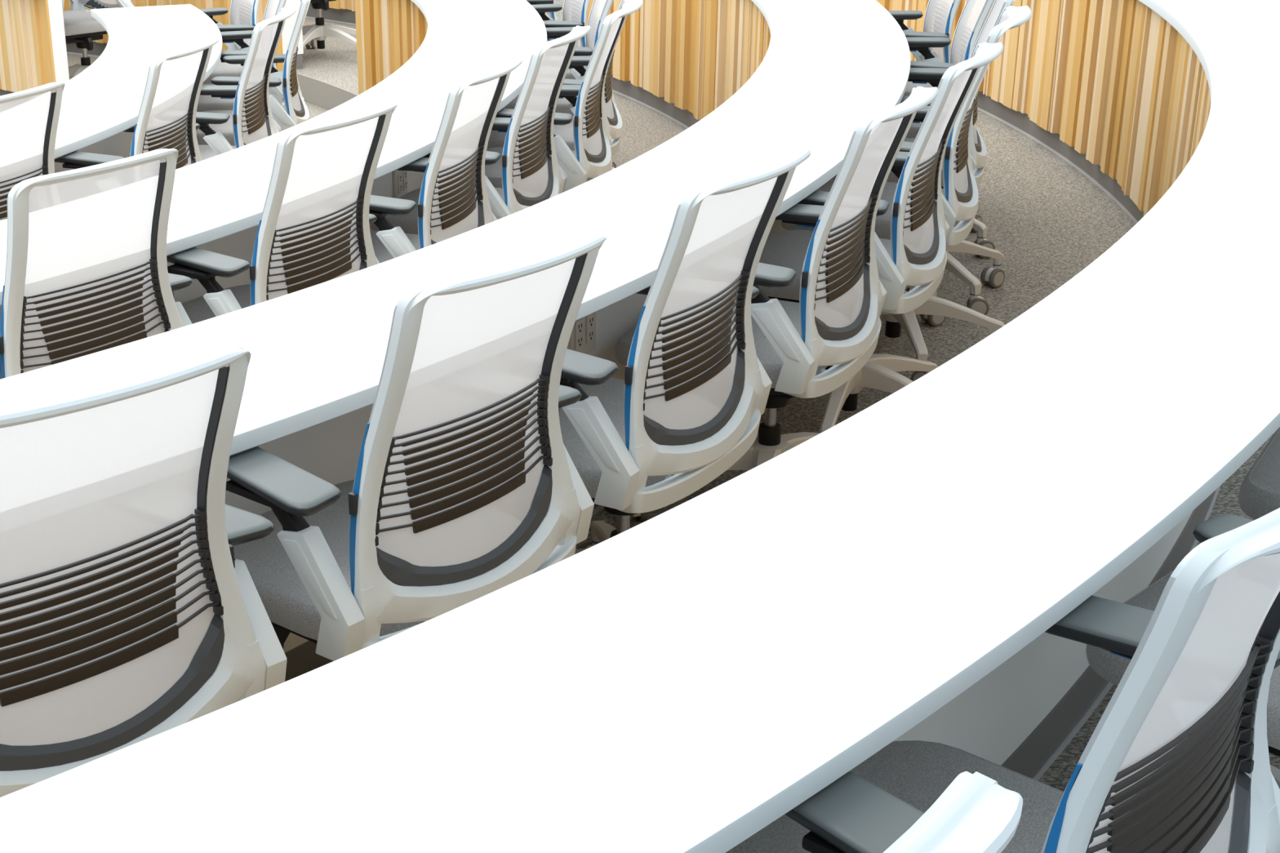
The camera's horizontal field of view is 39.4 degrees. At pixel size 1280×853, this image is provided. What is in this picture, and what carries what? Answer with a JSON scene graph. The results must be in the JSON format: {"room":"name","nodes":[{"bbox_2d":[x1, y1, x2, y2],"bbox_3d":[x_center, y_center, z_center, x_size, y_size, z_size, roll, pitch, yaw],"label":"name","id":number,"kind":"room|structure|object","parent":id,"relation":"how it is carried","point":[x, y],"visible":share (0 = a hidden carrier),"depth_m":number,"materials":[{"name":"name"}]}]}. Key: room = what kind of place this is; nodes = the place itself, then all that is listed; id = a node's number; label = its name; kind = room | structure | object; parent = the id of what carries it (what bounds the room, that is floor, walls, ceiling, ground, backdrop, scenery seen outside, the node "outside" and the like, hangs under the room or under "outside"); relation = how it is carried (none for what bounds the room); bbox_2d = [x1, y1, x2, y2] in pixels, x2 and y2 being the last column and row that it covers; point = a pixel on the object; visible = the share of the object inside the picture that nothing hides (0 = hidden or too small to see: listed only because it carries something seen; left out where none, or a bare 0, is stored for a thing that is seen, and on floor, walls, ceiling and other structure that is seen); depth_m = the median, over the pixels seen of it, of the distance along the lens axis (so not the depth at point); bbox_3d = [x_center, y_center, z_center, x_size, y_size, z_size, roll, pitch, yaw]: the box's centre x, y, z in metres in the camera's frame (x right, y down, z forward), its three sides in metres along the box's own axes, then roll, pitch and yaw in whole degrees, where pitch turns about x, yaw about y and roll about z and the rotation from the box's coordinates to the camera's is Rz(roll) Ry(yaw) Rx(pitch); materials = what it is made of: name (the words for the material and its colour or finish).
{"room":"lecture hall","nodes":[
{"label":"lecture hall","id":0,"kind":"room"},
{"bbox_2d":[66,53,328,118],"bbox_3d":[-4.584,-0.608,7.403,7.621,0.250,10.714,1,21,0],"label":"floor","id":1,"kind":"structure","parent":0,"point":[314,110],"depth_m":10.47,"materials":[{"name":"carpet"}]},
{"bbox_2d":[0,81,65,220],"bbox_3d":[-2.073,-0.539,5.557,0.684,1.062,0.702,10,23,21],"label":"chair","id":2,"kind":"object","parent":1,"relation":"on","point":[29,117],"visible":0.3,"depth_m":5.42,"materials":[{"name":"white plastic"}]},
{"bbox_2d":[0,0,69,95],"bbox_3d":[-4.665,-2.404,10.596,3.882,0.751,0.900,9,23,20],"label":"curved desk","id":3,"kind":"object","parent":1,"relation":"on","point":[33,51],"visible":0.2,"depth_m":9.79,"materials":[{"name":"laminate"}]},
{"bbox_2d":[62,0,133,79],"bbox_3d":[-3.227,-2.417,10.285,0.703,1.053,0.690,19,27,37],"label":"chair","id":4,"kind":"object","parent":1,"relation":"on","point":[81,28],"visible":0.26,"depth_m":10.25,"materials":[{"name":"white plastic"}]},
{"bbox_2d":[53,38,218,168],"bbox_3d":[-1.817,-0.836,6.337,0.683,1.053,0.702,5,22,11],"label":"chair","id":5,"kind":"object","parent":1,"relation":"on","point":[166,116],"visible":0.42,"depth_m":6.13,"materials":[{"name":"white plastic"}]},
{"bbox_2d":[59,151,124,163],"bbox_3d":[-1.872,-0.913,6.040,0.292,0.007,0.092,9,23,19],"label":"armrest","id":6,"kind":"object","parent":5,"relation":"on","point":[76,157],"depth_m":6.02,"materials":[{"name":"grey plastic"}]},
{"bbox_2d":[53,4,222,173],"bbox_3d":[-2.705,-0.677,6.306,1.577,0.751,6.044,7,22,15],"label":"curved desk","id":7,"kind":"object","parent":1,"relation":"on","point":[103,101],"visible":0.34,"depth_m":7.27,"materials":[{"name":"white laminate"}]},
{"bbox_2d":[63,0,303,71],"bbox_3d":[-4.150,-2.906,11.692,5.174,0.901,1.060,9,23,20],"label":"curved desk","id":8,"kind":"object","parent":1,"relation":"on","point":[99,46],"visible":0.08,"depth_m":10.90,"materials":[{"name":"white laminate"}]},
{"bbox_2d":[199,0,259,84],"bbox_3d":[-2.115,-1.855,8.915,0.689,1.053,0.706,-9,23,-23],"label":"chair","id":9,"kind":"object","parent":1,"relation":"on","point":[243,13],"visible":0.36,"depth_m":8.89,"materials":[{"name":"white plastic"}]},
{"bbox_2d":[199,7,227,12],"bbox_3d":[-2.229,-2.111,9.067,0.292,0.007,0.092,-13,25,-32],"label":"armrest","id":10,"kind":"object","parent":9,"relation":"on","point":[217,9],"depth_m":9.09,"materials":[{"name":"grey plastic"}]},
{"bbox_2d":[216,23,254,28],"bbox_3d":[-2.006,-1.930,8.618,0.292,0.007,0.092,-5,22,-15],"label":"armrest","id":11,"kind":"object","parent":9,"relation":"on","point":[252,25],"depth_m":8.61,"materials":[{"name":"grey plastic"}]},
{"bbox_2d":[196,0,286,111],"bbox_3d":[-1.867,-1.603,8.286,0.687,1.053,0.703,-5,22,-14],"label":"chair","id":12,"kind":"object","parent":1,"relation":"on","point":[206,103],"visible":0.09,"depth_m":8.09,"materials":[{"name":"white plastic"}]},
{"bbox_2d":[221,50,248,54],"bbox_3d":[-1.796,-1.667,7.961,0.292,0.007,0.092,-1,22,-6],"label":"armrest","id":13,"kind":"object","parent":12,"relation":"on","point":[224,52],"depth_m":7.93,"materials":[{"name":"grey plastic"}]},
{"bbox_2d":[220,30,253,35],"bbox_3d":[-1.936,-1.858,8.438,0.292,0.007,0.092,-8,23,-23],"label":"armrest","id":14,"kind":"object","parent":12,"relation":"on","point":[244,33],"depth_m":8.43,"materials":[{"name":"grey plastic"}]},
{"bbox_2d":[195,6,296,159],"bbox_3d":[-1.663,-1.109,7.040,0.683,1.053,0.707,2,21,2],"label":"chair","id":15,"kind":"object","parent":1,"relation":"on","point":[253,121],"visible":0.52,"depth_m":6.83,"materials":[{"name":"white plastic"}]},
{"bbox_2d":[195,111,229,119],"bbox_3d":[-1.678,-1.171,6.705,0.292,0.007,0.092,5,22,10],"label":"armrest","id":16,"kind":"object","parent":15,"relation":"on","point":[200,115],"depth_m":6.67,"materials":[{"name":"grey plastic"}]},
{"bbox_2d":[200,84,237,90],"bbox_3d":[-1.655,-1.365,7.201,0.292,0.007,0.092,-1,22,-7],"label":"armrest","id":17,"kind":"object","parent":15,"relation":"on","point":[215,87],"depth_m":7.18,"materials":[{"name":"grey plastic"}]},
{"bbox_2d":[195,0,311,146],"bbox_3d":[-1.649,-1.365,7.692,0.689,1.053,0.706,-1,22,-7],"label":"chair","id":18,"kind":"object","parent":1,"relation":"on","point":[286,80],"visible":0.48,"depth_m":7.46,"materials":[{"name":"white plastic"}]},
{"bbox_2d":[210,75,280,83],"bbox_3d":[-1.623,-1.434,7.376,0.292,0.007,0.092,2,21,2],"label":"armrest","id":19,"kind":"object","parent":18,"relation":"on","point":[220,79],"depth_m":7.35,"materials":[{"name":"grey plastic"}]},
{"bbox_2d":[223,53,285,60],"bbox_3d":[-1.685,-1.628,7.868,0.292,0.007,0.092,-5,22,-15],"label":"armrest","id":20,"kind":"object","parent":18,"relation":"on","point":[277,56],"depth_m":7.85,"materials":[{"name":"grey plastic"}]},
{"bbox_2d":[0,0,546,363],"bbox_3d":[-1.572,-0.648,6.083,2.055,0.901,8.164,7,22,14],"label":"curved desk","id":21,"kind":"object","parent":1,"relation":"on","point":[411,54],"visible":0.31,"depth_m":6.11,"materials":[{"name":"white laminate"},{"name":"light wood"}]},
{"bbox_2d":[392,169,407,198],"bbox_3d":[-0.822,-0.842,6.122,0.012,0.122,0.118,5,22,11],"label":"outlet plate","id":22,"kind":"object","parent":21,"relation":"attached to","point":[399,177],"depth_m":6.09,"materials":[{"name":"beige plastic"}]},
{"bbox_2d":[397,172,402,193],"bbox_3d":[-0.819,-0.832,6.096,0.007,0.068,0.034,5,22,11],"label":"socket","id":23,"kind":"object","parent":21,"relation":"attached to","point":[399,174],"depth_m":6.09,"materials":[{"name":"beige plastic"}]},
{"bbox_2d":[402,170,407,190],"bbox_3d":[-0.808,-0.850,6.144,0.007,0.068,0.034,5,22,11],"label":"socket","id":24,"kind":"object","parent":21,"relation":"attached to","point":[404,172],"depth_m":6.14,"materials":[{"name":"beige plastic"}]},
{"bbox_2d":[297,73,358,110],"bbox_3d":[-4.581,-0.795,7.329,7.620,0.151,10.712,1,21,0],"label":"panel","id":25,"kind":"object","parent":1,"relation":"on","point":[326,95],"depth_m":10.33,"materials":[{"name":"grey"}]},
{"bbox_2d":[296,17,686,167],"bbox_3d":[-4.187,-0.739,7.348,9.566,0.250,13.447,1,21,0],"label":"floor","id":26,"kind":"structure","parent":0,"point":[644,129],"depth_m":9.96,"materials":[{"name":"carpet"}]},
{"bbox_2d":[0,148,191,379],"bbox_3d":[-1.340,-0.129,4.139,0.689,1.064,0.705,15,25,31],"label":"chair","id":27,"kind":"object","parent":26,"relation":"on","point":[86,273],"visible":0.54,"depth_m":3.92,"materials":[{"name":"white plastic"}]},
{"bbox_2d":[168,273,191,285],"bbox_3d":[-1.210,-0.363,4.266,0.292,0.007,0.092,11,23,23],"label":"cushion","id":28,"kind":"object","parent":27,"relation":"on","point":[174,279],"depth_m":4.22,"materials":[{"name":"grey plastic"}]},
{"bbox_2d":[166,102,397,324],"bbox_3d":[-0.970,-0.337,4.705,0.678,1.055,0.695,9,23,20],"label":"chair","id":29,"kind":"object","parent":26,"relation":"on","point":[313,228],"visible":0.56,"depth_m":4.44,"materials":[{"name":"white plastic"}]},
{"bbox_2d":[168,247,248,271],"bbox_3d":[-1.082,-0.419,4.413,0.292,0.007,0.092,16,26,33],"label":"armrest","id":30,"kind":"object","parent":29,"relation":"on","point":[193,260],"depth_m":4.38,"materials":[{"name":"grey plastic"}]},
{"bbox_2d":[368,213,376,219],"bbox_3d":[-0.859,-0.574,4.819,0.292,0.007,0.092,8,22,17],"label":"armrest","id":31,"kind":"object","parent":29,"relation":"on","point":[371,216],"depth_m":4.80,"materials":[{"name":"grey plastic"}]},
{"bbox_2d":[300,0,356,62],"bbox_3d":[-1.958,-2.776,10.854,0.687,1.053,0.705,-19,29,-41],"label":"chair","id":32,"kind":"object","parent":26,"relation":"on","point":[315,34],"visible":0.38,"depth_m":10.93,"materials":[{"name":"white plastic"}]},
{"bbox_2d":[305,0,355,25],"bbox_3d":[-3.640,-3.471,12.741,6.449,0.905,1.215,10,23,20],"label":"curved desk","id":33,"kind":"object","parent":26,"relation":"on","point":[343,11],"visible":0.11,"depth_m":12.26,"materials":[{"name":"white laminate"}]},
{"bbox_2d":[368,57,522,263],"bbox_3d":[-0.681,-0.549,5.258,0.689,1.053,0.705,7,22,14],"label":"chair","id":34,"kind":"object","parent":26,"relation":"on","point":[454,200],"visible":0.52,"depth_m":5.04,"materials":[{"name":"white plastic"}]},
{"bbox_2d":[369,195,415,209],"bbox_3d":[-0.753,-0.631,4.970,0.292,0.007,0.092,10,23,22],"label":"armrest","id":35,"kind":"object","parent":34,"relation":"on","point":[376,202],"depth_m":4.92,"materials":[{"name":"grey plastic"}]},
{"bbox_2d":[407,157,429,165],"bbox_3d":[-0.622,-0.801,5.409,0.292,0.007,0.092,3,22,6],"label":"armrest","id":36,"kind":"object","parent":34,"relation":"on","point":[422,161],"depth_m":5.38,"materials":[{"name":"grey plastic"}]},
{"bbox_2d":[0,0,911,681],"bbox_3d":[-0.442,-0.645,5.718,2.430,0.905,10.045,7,22,14],"label":"curved desk","id":37,"kind":"object","parent":26,"relation":"on","point":[748,82],"visible":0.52,"depth_m":4.18,"materials":[{"name":"white laminate"}]},
{"bbox_2d":[574,318,583,350],"bbox_3d":[-0.140,-0.212,4.108,0.007,0.068,0.034,12,24,26],"label":"socket","id":38,"kind":"object","parent":37,"relation":"attached to","point":[579,324],"depth_m":4.10,"materials":[{"name":"beige plastic"}]},
{"bbox_2d":[566,311,595,354],"bbox_3d":[-0.135,-0.222,4.133,0.012,0.122,0.118,12,24,26],"label":"outlet plate","id":39,"kind":"object","parent":37,"relation":"attached to","point":[583,335],"depth_m":4.13,"materials":[{"name":"beige plastic"}]},
{"bbox_2d":[585,312,594,343],"bbox_3d":[-0.116,-0.229,4.151,0.007,0.068,0.034,12,24,26],"label":"socket","id":40,"kind":"object","parent":37,"relation":"attached to","point":[589,319],"depth_m":4.15,"materials":[{"name":"beige plastic"}]},
{"bbox_2d":[371,25,591,234],"bbox_3d":[-0.514,-0.773,5.838,0.679,1.055,0.696,7,22,15],"label":"chair","id":41,"kind":"object","parent":26,"relation":"on","point":[531,175],"visible":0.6,"depth_m":5.64,"materials":[{"name":"white plastic"}]},
{"bbox_2d":[430,151,500,159],"bbox_3d":[-0.566,-0.853,5.543,0.292,0.007,0.092,10,23,21],"label":"armrest","id":42,"kind":"object","parent":41,"relation":"on","point":[490,155],"depth_m":5.49,"materials":[{"name":"grey plastic"}]},
{"bbox_2d":[493,117,511,124],"bbox_3d":[-0.446,-1.024,5.985,0.292,0.007,0.092,3,22,4],"label":"armrest","id":43,"kind":"object","parent":41,"relation":"on","point":[498,121],"depth_m":5.96,"materials":[{"name":"grey plastic"}]},
{"bbox_2d":[526,0,556,41],"bbox_3d":[-0.644,-1.986,8.913,0.689,1.053,0.705,-6,23,-18],"label":"chair","id":44,"kind":"object","parent":26,"relation":"on","point":[550,15],"visible":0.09,"depth_m":8.61,"materials":[{"name":"white plastic"}]},
{"bbox_2d":[526,0,552,0],"bbox_3d":[-0.568,-2.065,8.625,0.292,0.007,0.092,-3,22,-10],"label":"cushion","id":45,"kind":"object","parent":44,"relation":"on","point":[526,0],"depth_m":8.60,"materials":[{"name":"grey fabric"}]},
{"bbox_2d":[487,0,623,156],"bbox_3d":[-0.304,-1.218,6.979,0.678,1.055,0.695,0,22,-3],"label":"chair","id":46,"kind":"object","parent":26,"relation":"on","point":[613,118],"visible":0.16,"depth_m":6.86,"materials":[{"name":"white plastic"}]},
{"bbox_2d":[562,78,582,84],"bbox_3d":[-0.302,-1.288,6.664,0.292,0.007,0.092,5,22,10],"label":"armrest","id":47,"kind":"object","parent":46,"relation":"on","point":[566,82],"depth_m":6.63,"materials":[{"name":"grey plastic"}]},
{"bbox_2d":[571,55,591,61],"bbox_3d":[-0.285,-1.467,7.119,0.292,0.007,0.092,-2,22,-7],"label":"armrest","id":48,"kind":"object","parent":46,"relation":"on","point":[586,58],"depth_m":7.10,"materials":[{"name":"grey plastic"}]},
{"bbox_2d":[502,0,614,169],"bbox_3d":[-0.347,-1.476,7.630,0.689,1.053,0.705,-1,22,-5],"label":"chair","id":49,"kind":"object","parent":26,"relation":"on","point":[600,10],"visible":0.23,"depth_m":7.50,"materials":[{"name":"white plastic"}]},
{"bbox_2d":[546,26,573,31],"bbox_3d":[-0.374,-1.731,7.785,0.292,0.007,0.092,-4,22,-13],"label":"armrest","id":50,"kind":"object","parent":49,"relation":"on","point":[552,28],"depth_m":7.77,"materials":[{"name":"grey plastic"}]},
{"bbox_2d":[574,46,593,52],"bbox_3d":[-0.331,-1.552,7.332,0.292,0.007,0.092,2,22,3],"label":"armrest","id":51,"kind":"object","parent":49,"relation":"on","point":[579,49],"depth_m":7.30,"materials":[{"name":"grey plastic"}]},
{"bbox_2d":[484,0,642,192],"bbox_3d":[-0.325,-0.991,6.398,0.689,1.053,0.704,4,22,7],"label":"chair","id":52,"kind":"object","parent":26,"relation":"on","point":[591,158],"visible":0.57,"depth_m":6.18,"materials":[{"name":"white plastic"}]},
{"bbox_2d":[496,108,572,119],"bbox_3d":[-0.366,-1.067,6.099,0.292,0.007,0.092,7,22,15],"label":"armrest","id":53,"kind":"object","parent":52,"relation":"on","point":[504,113],"depth_m":6.08,"materials":[{"name":"grey plastic"}]},
{"bbox_2d":[560,84,581,91],"bbox_3d":[-0.298,-1.243,6.550,0.292,0.007,0.092,1,21,-1],"label":"armrest","id":54,"kind":"object","parent":52,"relation":"on","point":[565,87],"depth_m":6.53,"materials":[{"name":"grey plastic"}]},
{"bbox_2d":[531,0,616,168],"bbox_3d":[-0.467,-1.727,8.264,0.678,1.055,0.696,-5,22,-16],"label":"chair","id":55,"kind":"object","parent":26,"relation":"on","point":[575,12],"visible":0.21,"depth_m":8.26,"materials":[{"name":"white plastic"}]},
{"bbox_2d":[531,4,561,8],"bbox_3d":[-0.502,-1.976,8.402,0.292,0.007,0.092,-7,23,-20],"label":"armrest","id":56,"kind":"object","parent":55,"relation":"on","point":[535,6],"depth_m":8.40,"materials":[{"name":"grey plastic"}]},
{"bbox_2d":[542,20,582,25],"bbox_3d":[-0.402,-1.799,7.958,0.292,0.007,0.092,0,21,-3],"label":"armrest","id":57,"kind":"object","parent":55,"relation":"on","point":[546,22],"depth_m":7.94,"materials":[{"name":"grey plastic"}]},
{"bbox_2d":[555,0,1135,549],"bbox_3d":[-3.785,-0.875,7.292,11.532,0.250,16.211,1,21,0],"label":"floor","id":58,"kind":"structure","parent":0,"point":[1049,221],"depth_m":6.74,"materials":[{"name":"carpet"}]},
{"bbox_2d":[0,344,287,797],"bbox_3d":[-0.842,0.356,2.528,0.690,1.053,0.703,20,28,39],"label":"chair","id":59,"kind":"object","parent":58,"relation":"on","point":[129,615],"visible":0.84,"depth_m":2.34,"materials":[{"name":"white plastic"}]},
{"bbox_2d":[225,504,271,540],"bbox_3d":[-0.673,0.121,2.641,0.292,0.007,0.092,15,25,31],"label":"armrest","id":60,"kind":"object","parent":59,"relation":"on","point":[241,525],"depth_m":2.59,"materials":[{"name":"grey plastic"}]},
{"bbox_2d":[226,232,606,661],"bbox_3d":[-0.422,0.172,3.017,0.678,1.053,0.699,17,26,34],"label":"chair","id":61,"kind":"object","parent":58,"relation":"on","point":[466,486],"visible":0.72,"depth_m":2.81,"materials":[{"name":"white plastic"}]},
{"bbox_2d":[227,446,339,510],"bbox_3d":[-0.571,0.073,2.768,0.092,0.007,0.292,-18,29,-40],"label":"armrest","id":62,"kind":"object","parent":61,"relation":"on","point":[288,486],"depth_m":2.73,"materials":[{"name":"grey plastic"}]},
{"bbox_2d":[558,385,580,402],"bbox_3d":[-0.247,-0.076,3.164,0.292,0.007,0.092,12,24,26],"label":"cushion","id":63,"kind":"object","parent":61,"relation":"on","point":[566,394],"depth_m":3.12,"materials":[{"name":"grey plastic"}]},
{"bbox_2d":[0,0,1279,852],"bbox_3d":[0.610,-0.615,5.283,2.921,0.899,12.187,7,22,15],"label":"curved desk","id":64,"kind":"object","parent":58,"relation":"on","point":[686,679],"visible":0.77,"depth_m":2.06,"materials":[{"name":"white laminate"},{"name":"grey painted panel"},{"name":"dark vinyl"}]},
{"bbox_2d":[559,147,810,554],"bbox_3d":[-0.045,-0.041,3.577,0.678,1.053,0.701,13,24,27],"label":"chair","id":65,"kind":"object","parent":58,"relation":"on","point":[691,402],"visible":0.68,"depth_m":3.38,"materials":[{"name":"white plastic"}]},
{"bbox_2d":[561,348,617,379],"bbox_3d":[-0.165,-0.132,3.311,0.292,0.007,0.092,17,27,35],"label":"armrest","id":66,"kind":"object","parent":65,"relation":"on","point":[576,365],"depth_m":3.25,"materials":[{"name":"grey plastic"}]},
{"bbox_2d":[648,286,758,293],"bbox_3d":[0.100,-0.297,3.743,0.292,0.007,0.092,9,23,19],"label":"cushion","id":67,"kind":"object","parent":65,"relation":"on","point":[755,291],"depth_m":3.72,"materials":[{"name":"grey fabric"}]},
{"bbox_2d":[615,86,938,521],"bbox_3d":[0.317,-0.269,4.174,0.687,1.053,0.705,10,23,21],"label":"chair","id":68,"kind":"object","parent":58,"relation":"on","point":[810,348],"visible":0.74,"depth_m":3.98,"materials":[{"name":"white plastic"}]},
{"bbox_2d":[755,262,795,281],"bbox_3d":[0.208,-0.351,3.886,0.292,0.007,0.092,14,25,30],"label":"armrest","id":69,"kind":"object","parent":68,"relation":"on","point":[765,272],"depth_m":3.82,"materials":[{"name":"grey plastic"}]},
{"bbox_2d":[782,203,823,216],"bbox_3d":[0.420,-0.526,4.342,0.292,0.007,0.092,6,22,13],"label":"armrest","id":70,"kind":"object","parent":68,"relation":"on","point":[797,210],"depth_m":4.32,"materials":[{"name":"grey plastic"}]},
{"bbox_2d":[759,42,1003,433],"bbox_3d":[0.570,-0.485,4.738,0.678,1.053,0.701,9,23,19],"label":"chair","id":71,"kind":"object","parent":58,"relation":"on","point":[914,259],"visible":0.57,"depth_m":4.60,"materials":[{"name":"white plastic"}]},
{"bbox_2d":[804,190,888,210],"bbox_3d":[0.486,-0.570,4.457,0.292,0.007,0.092,13,24,27],"label":"armrest","id":72,"kind":"object","parent":71,"relation":"on","point":[819,197],"depth_m":4.44,"materials":[{"name":"grey plastic"}]},
{"bbox_2d":[895,151,909,160],"bbox_3d":[0.674,-0.749,4.922,0.292,0.007,0.092,5,22,10],"label":"armrest","id":73,"kind":"object","parent":71,"relation":"on","point":[902,156],"depth_m":4.89,"materials":[{"name":"grey plastic"}]},
{"bbox_2d":[781,5,1031,381],"bbox_3d":[0.796,-0.727,5.364,0.690,1.053,0.703,7,22,14],"label":"chair","id":74,"kind":"object","parent":58,"relation":"on","point":[960,196],"visible":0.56,"depth_m":5.22,"materials":[{"name":"white plastic"}]},
{"bbox_2d":[900,141,913,151],"bbox_3d":[0.717,-0.798,5.048,0.292,0.007,0.092,10,23,22],"label":"armrest","id":75,"kind":"object","parent":74,"relation":"on","point":[906,146],"depth_m":5.01,"materials":[{"name":"grey plastic"}]},
{"bbox_2d":[916,105,929,112],"bbox_3d":[0.857,-0.983,5.527,0.292,0.007,0.092,3,22,5],"label":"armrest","id":76,"kind":"object","parent":74,"relation":"on","point":[925,109],"depth_m":5.49,"materials":[{"name":"grey plastic"}]},
{"bbox_2d":[831,0,1015,315],"bbox_3d":[0.930,-0.969,5.987,0.671,1.053,0.705,5,22,9],"label":"chair","id":77,"kind":"object","parent":58,"relation":"on","point":[993,276],"visible":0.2,"depth_m":5.94,"materials":[{"name":"white plastic"}]},
{"bbox_2d":[901,95,932,104],"bbox_3d":[0.888,-1.033,5.656,0.292,0.007,0.092,8,23,17],"label":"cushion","id":78,"kind":"object","parent":77,"relation":"on","point":[904,97],"depth_m":5.65,"materials":[{"name":"white plastic"}]},
{"bbox_2d":[909,67,947,74],"bbox_3d":[0.978,-1.224,6.145,0.292,0.007,0.092,1,21,0],"label":"armrest","id":79,"kind":"object","parent":77,"relation":"on","point":[913,70],"depth_m":6.12,"materials":[{"name":"grey plastic"}]},
{"bbox_2d":[888,0,960,96],"bbox_3d":[1.041,-1.453,7.223,0.687,1.053,0.703,1,21,-1],"label":"chair","id":80,"kind":"object","parent":58,"relation":"on","point":[940,15],"visible":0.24,"depth_m":7.18,"materials":[{"name":"white plastic"}]},
{"bbox_2d":[888,10,922,15],"bbox_3d":[1.033,-1.711,7.385,0.292,0.007,0.092,-3,22,-10],"label":"armrest","id":81,"kind":"object","parent":80,"relation":"on","point":[892,12],"depth_m":7.37,"materials":[{"name":"grey plastic"}]},
{"bbox_2d":[902,31,948,37],"bbox_3d":[1.041,-1.516,6.890,0.292,0.007,0.092,4,22,7],"label":"armrest","id":82,"kind":"object","parent":80,"relation":"on","point":[908,33],"depth_m":6.86,"materials":[{"name":"grey plastic"}]},
{"bbox_2d":[905,0,995,258],"bbox_3d":[1.006,-1.202,6.584,0.680,1.055,0.696,5,22,9],"label":"chair","id":83,"kind":"object","parent":58,"relation":"on","point":[975,13],"visible":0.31,"depth_m":6.55,"materials":[{"name":"white plastic"}]},
{"bbox_2d":[906,36,950,42],"bbox_3d":[1.036,-1.464,6.758,0.292,0.007,0.092,-1,22,-5],"label":"armrest","id":84,"kind":"object","parent":83,"relation":"on","point":[910,39],"depth_m":6.74,"materials":[{"name":"grey plastic"}]},
{"bbox_2d":[910,60,956,68],"bbox_3d":[0.995,-1.270,6.264,0.292,0.007,0.092,6,22,12],"label":"armrest","id":85,"kind":"object","parent":83,"relation":"on","point":[913,64],"depth_m":6.24,"materials":[{"name":"grey plastic"}]},
{"bbox_2d":[1038,426,1279,791],"bbox_3d":[-2.801,-0.993,7.237,16.366,0.250,23.007,1,21,0],"label":"floor","id":86,"kind":"structure","parent":0,"point":[1058,775],"depth_m":3.21,"materials":[{"name":"carpet"}]},
{"bbox_2d":[883,771,1022,852],"bbox_3d":[-0.111,0.677,1.383,0.702,1.023,0.683,-19,29,-41],"label":"chair","id":87,"kind":"object","parent":86,"relation":"on","point":[975,814],"visible":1,"depth_m":1.11,"materials":[{"name":"white plastic"}]},
{"bbox_2d":[725,507,1279,852],"bbox_3d":[0.411,0.465,1.901,0.689,1.059,0.705,18,27,37],"label":"chair","id":88,"kind":"object","parent":86,"relation":"on","point":[1176,760],"visible":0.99,"depth_m":1.68,"materials":[{"name":"white plastic"}]},
{"bbox_2d":[791,771,924,852],"bbox_3d":[0.230,0.371,1.645,0.092,0.007,0.292,-17,28,-38],"label":"armrest","id":89,"kind":"object","parent":88,"relation":"on","point":[852,814],"depth_m":1.66,"materials":[{"name":"grey plastic"}]},
{"bbox_2d":[1054,595,1279,661],"bbox_3d":[0.575,0.229,2.026,0.292,0.007,0.092,14,25,29],"label":"armrest","id":90,"kind":"object","parent":88,"relation":"on","point":[1110,624],"depth_m":2.03,"materials":[{"name":"grey plastic"}]},
{"bbox_2d":[1085,514,1279,788],"bbox_3d":[1.005,0.266,2.446,0.687,1.053,0.705,20,28,39],"label":"chair","id":91,"kind":"object","parent":86,"relation":"on","point":[1111,667],"visible":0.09,"depth_m":2.42,"materials":[{"name":"white plastic"}]},
{"bbox_2d":[1195,514,1253,538],"bbox_3d":[0.824,0.164,2.204,0.092,0.007,0.292,-15,27,-36],"label":"armrest","id":92,"kind":"object","parent":91,"relation":"on","point":[1216,526],"depth_m":2.29,"materials":[{"name":"grey plastic"}]},
{"bbox_2d":[1238,428,1279,519],"bbox_3d":[1.416,0.043,3.031,0.690,1.053,0.704,13,24,27],"label":"chair","id":93,"kind":"object","parent":86,"relation":"on","point":[1259,495],"visible":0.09,"depth_m":3.05,"materials":[{"name":"grey fabric"}]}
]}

